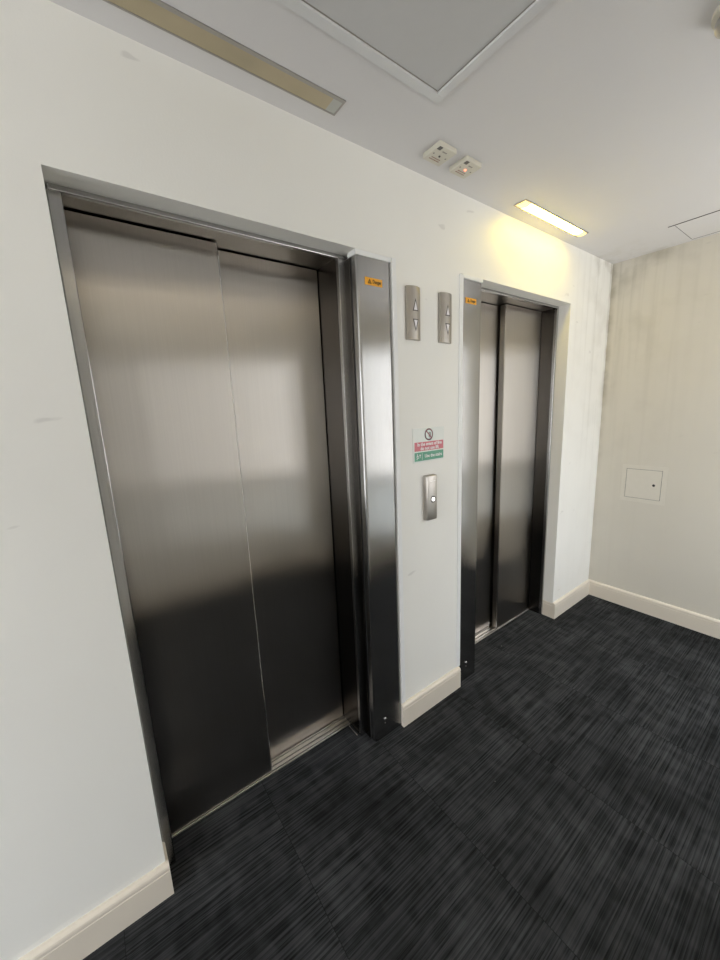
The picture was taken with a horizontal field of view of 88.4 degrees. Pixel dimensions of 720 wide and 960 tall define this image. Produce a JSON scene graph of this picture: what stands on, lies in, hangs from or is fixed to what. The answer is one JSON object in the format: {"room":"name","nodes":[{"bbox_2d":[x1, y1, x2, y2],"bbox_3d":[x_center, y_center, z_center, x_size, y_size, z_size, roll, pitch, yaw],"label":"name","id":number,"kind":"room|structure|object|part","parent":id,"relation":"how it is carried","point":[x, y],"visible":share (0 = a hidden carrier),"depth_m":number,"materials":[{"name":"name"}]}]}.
{"room":"elevator lobby","nodes":[
{"label":"elevator lobby","id":0,"kind":"room"},
{"bbox_2d":[51,223,156,810],"bbox_3d":[0.130,-0.012,1.948,2.640,2.483,0.050,-10,13,-35],"label":"wall","id":1,"kind":"structure","parent":0,"point":[51,223],"depth_m":1.20,"materials":[{"name":"white paint"}]},
{"bbox_2d":[0,0,612,959],"bbox_3d":[-0.785,0.144,1.071,6.320,2.383,0.300,-10,13,-35],"label":"wall","id":2,"kind":"structure","parent":0,"point":[86,106],"depth_m":0.99,"materials":[{"name":"white paint"}]},
{"bbox_2d":[18,842,173,959],"bbox_3d":[-1.914,1.497,0.286,3.208,0.117,0.086,-10,13,-35],"label":"baseboard","id":3,"kind":"structure","parent":2,"relation":"attached to","point":[85,935],"depth_m":1.08,"materials":[{"name":"white wood"}]},
{"bbox_2d":[46,182,399,865],"bbox_3d":[-0.336,0.227,1.415,1.014,2.060,0.302,-10,13,-35],"label":"elevator","id":4,"kind":"object","parent":2,"relation":"attached to","point":[236,387],"visible":1,"depth_m":1.35,"materials":[{"name":"metal"}]},
{"bbox_3d":[-0.584,0.264,1.282,0.391,2.038,0.035,-10,13,-35],"label":"door panel","id":5,"kind":"part","parent":4,"relation":"part of","materials":[{"name":"metal"}]},
{"bbox_3d":[-0.407,1.235,1.623,0.798,0.010,0.135,-10,13,-35],"label":"sill","id":6,"kind":"part","parent":4,"relation":"part of","materials":[{"name":"metal"}]},
{"bbox_3d":[-0.309,0.203,1.540,0.426,2.038,0.035,-10,13,-35],"label":"door panel","id":7,"kind":"part","parent":4,"relation":"part of","materials":[{"name":"metal"}]},
{"bbox_2d":[347,248,390,263],"bbox_3d":[0.036,-0.823,1.372,0.167,0.017,0.050,-10,13,-35],"label":"trim","id":8,"kind":"structure","parent":2,"relation":"attached to","point":[355,251],"depth_m":1.34,"materials":[{"name":"white paint"}]},
{"bbox_2d":[391,258,405,703],"bbox_3d":[0.168,0.110,1.585,0.022,1.941,0.004,-10,13,-35],"label":"trim","id":9,"kind":"structure","parent":2,"relation":"attached to","point":[393,260],"depth_m":1.55,"materials":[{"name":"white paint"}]},
{"bbox_2d":[405,285,419,340],"bbox_3d":[0.216,-0.668,1.485,0.073,0.201,0.023,-10,13,-35],"label":"indicator","id":10,"kind":"object","parent":2,"relation":"attached to","point":[412,293],"visible":1,"depth_m":1.47,"materials":[{"name":"silver metal"}]},
{"bbox_2d":[412,426,443,463],"bbox_3d":[0.306,-0.158,1.646,0.198,0.150,0.004,-10,13,-35],"label":"fire sign","id":11,"kind":"object","parent":2,"relation":"attached to","point":[428,443],"visible":1,"depth_m":1.64,"materials":[{"name":"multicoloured plastic"}]},
{"bbox_2d":[423,474,436,519],"bbox_3d":[0.322,0.079,1.678,0.068,0.205,0.031,-10,13,-35],"label":"button","id":12,"kind":"object","parent":2,"relation":"attached to","point":[429,481],"visible":1,"depth_m":1.67,"materials":[{"name":"silver metal"}]},
{"bbox_2d":[401,666,460,726],"bbox_3d":[0.370,1.093,1.883,0.417,0.117,0.018,-10,13,-35],"label":"baseboard","id":13,"kind":"structure","parent":2,"relation":"attached to","point":[421,702],"depth_m":1.86,"materials":[{"name":"white wood"}]},
{"bbox_2d":[438,292,451,343],"bbox_3d":[0.371,-0.697,1.596,0.073,0.201,0.023,-10,13,-35],"label":"indicator","id":14,"kind":"object","parent":2,"relation":"attached to","point":[444,298],"visible":1,"depth_m":1.58,"materials":[{"name":"silver metal"}]},
{"bbox_2d":[456,274,482,666],"bbox_3d":[0.531,0.033,1.875,0.168,1.953,0.054,-10,13,-35],"label":"trim","id":15,"kind":"structure","parent":2,"relation":"attached to","point":[462,277],"depth_m":1.77,"materials":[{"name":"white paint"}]},
{"bbox_2d":[459,279,558,681],"bbox_3d":[0.818,0.013,2.241,1.005,2.072,0.302,-10,13,-35],"label":"elevator","id":16,"kind":"object","parent":2,"relation":"attached to","point":[510,341],"visible":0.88,"depth_m":2.32,"materials":[{"name":"metal"}]},
{"bbox_3d":[0.692,0.017,2.256,0.425,2.050,0.035,-10,13,-35],"label":"door panel","id":17,"kind":"part","parent":16,"relation":"part of","materials":[{"name":"metal"}]},
{"bbox_3d":[0.884,1.003,2.549,0.798,0.010,0.135,-10,13,-35],"label":"sill","id":18,"kind":"part","parent":16,"relation":"part of","materials":[{"name":"metal"}]},
{"bbox_3d":[1.026,-0.032,2.435,0.392,2.050,0.035,-10,13,-35],"label":"door panel","id":19,"kind":"part","parent":16,"relation":"part of","materials":[{"name":"metal"}]},
{"bbox_2d":[542,580,589,618],"bbox_3d":[1.550,0.873,2.770,0.541,0.117,0.086,-10,13,-35],"label":"baseboard","id":20,"kind":"structure","parent":2,"relation":"attached to","point":[553,610],"depth_m":2.67,"materials":[{"name":"white wood"}]},
{"bbox_2d":[49,0,719,263],"bbox_3d":[-0.308,-0.953,0.026,6.440,0.120,2.250,-10,13,-35],"label":"ceiling","id":21,"kind":"structure","parent":0,"point":[603,116],"depth_m":1.12,"materials":[{"name":"paint"}]},
{"bbox_2d":[103,0,345,115],"bbox_3d":[-0.308,-1.061,0.923,0.617,0.003,0.064,-10,13,-35],"label":"recessed light","id":22,"kind":"object","parent":21,"relation":"in","point":[157,13],"visible":1,"depth_m":0.91,"materials":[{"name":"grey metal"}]},
{"bbox_2d":[276,0,551,103],"bbox_3d":[0.131,-0.990,0.462,0.920,0.007,0.922,-10,13,-35],"label":"ceiling hatch","id":23,"kind":"object","parent":21,"relation":"attached to","point":[431,46],"visible":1,"depth_m":0.88,"materials":[{"name":"metal"}]},
{"bbox_2d":[423,140,456,165],"bbox_3d":[0.281,-1.151,1.307,0.085,0.020,0.083,-10,13,-35],"label":"ceiling box","id":24,"kind":"object","parent":21,"relation":"attached to","point":[440,152],"visible":1,"depth_m":1.30,"materials":[{"name":"beige plastic"}]},
{"bbox_2d":[449,155,480,178],"bbox_3d":[0.396,-1.172,1.389,0.085,0.020,0.083,-10,13,-35],"label":"ceiling box","id":25,"kind":"object","parent":21,"relation":"attached to","point":[467,165],"visible":1,"depth_m":1.38,"materials":[{"name":"beige plastic"}]},
{"bbox_2d":[514,199,588,236],"bbox_3d":[0.966,-1.289,1.839,0.617,0.007,0.060,-10,13,-35],"label":"recessed light","id":26,"kind":"object","parent":21,"relation":"in","point":[525,205],"visible":1,"depth_m":1.81,"materials":[{"name":"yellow plastic"}]},
{"bbox_2d":[668,210,719,240],"bbox_3d":[1.936,-1.334,1.843,0.328,0.003,0.555,-10,13,-35],"label":"ceiling hatch","id":27,"kind":"object","parent":21,"relation":"attached to","point":[709,223],"visible":1,"depth_m":1.98,"materials":[{"name":"paint"}]},
{"bbox_3d":[1.780,-1.367,2.054,0.324,0.002,0.026,-10,13,-35],"label":"hatch frame","id":28,"kind":"part","parent":27,"relation":"part of","materials":[{"name":"paint"}]},
{"bbox_2d":[711,4,719,38],"bbox_3d":[0.887,-1.079,0.856,0.112,0.044,0.112,-10,13,-35],"label":"smoke detector","id":29,"kind":"object","parent":21,"relation":"attached to","point":[715,23],"visible":1,"depth_m":0.88,"materials":[{"name":"beige plastic"}]},
{"bbox_2d":[82,594,719,959],"bbox_3d":[-0.203,1.494,0.493,6.440,0.100,2.250,-10,13,-35],"label":"floor","id":30,"kind":"structure","parent":0,"point":[562,802],"depth_m":1.33,"materials":[{"name":"carpet"}]},
{"bbox_2d":[588,233,719,619],"bbox_3d":[2.375,-0.163,1.963,0.120,2.383,1.950,-10,13,-35],"label":"wall","id":31,"kind":"structure","parent":0,"point":[661,400],"depth_m":2.39,"materials":[{"name":"beige paint"}]},
{"bbox_2d":[620,464,667,505],"bbox_3d":[1.930,0.029,2.524,0.004,0.255,0.255,-10,13,-35],"label":"access panel","id":32,"kind":"object","parent":31,"relation":"attached to","point":[645,484],"visible":1,"depth_m":2.52,"materials":[{"name":"white metal"}]},
{"bbox_3d":[1.930,0.029,2.524,0.004,0.198,0.198,-10,13,-35],"label":"panel door","id":33,"kind":"part","parent":32,"relation":"part of","materials":[{"name":"white metal"}]},
{"bbox_2d":[588,579,719,638],"bbox_3d":[2.308,0.946,2.215,0.018,0.117,1.750,-10,13,-35],"label":"baseboard","id":34,"kind":"structure","parent":31,"relation":"attached to","point":[710,626],"depth_m":2.54,"materials":[{"name":"white wood"}]}
]}

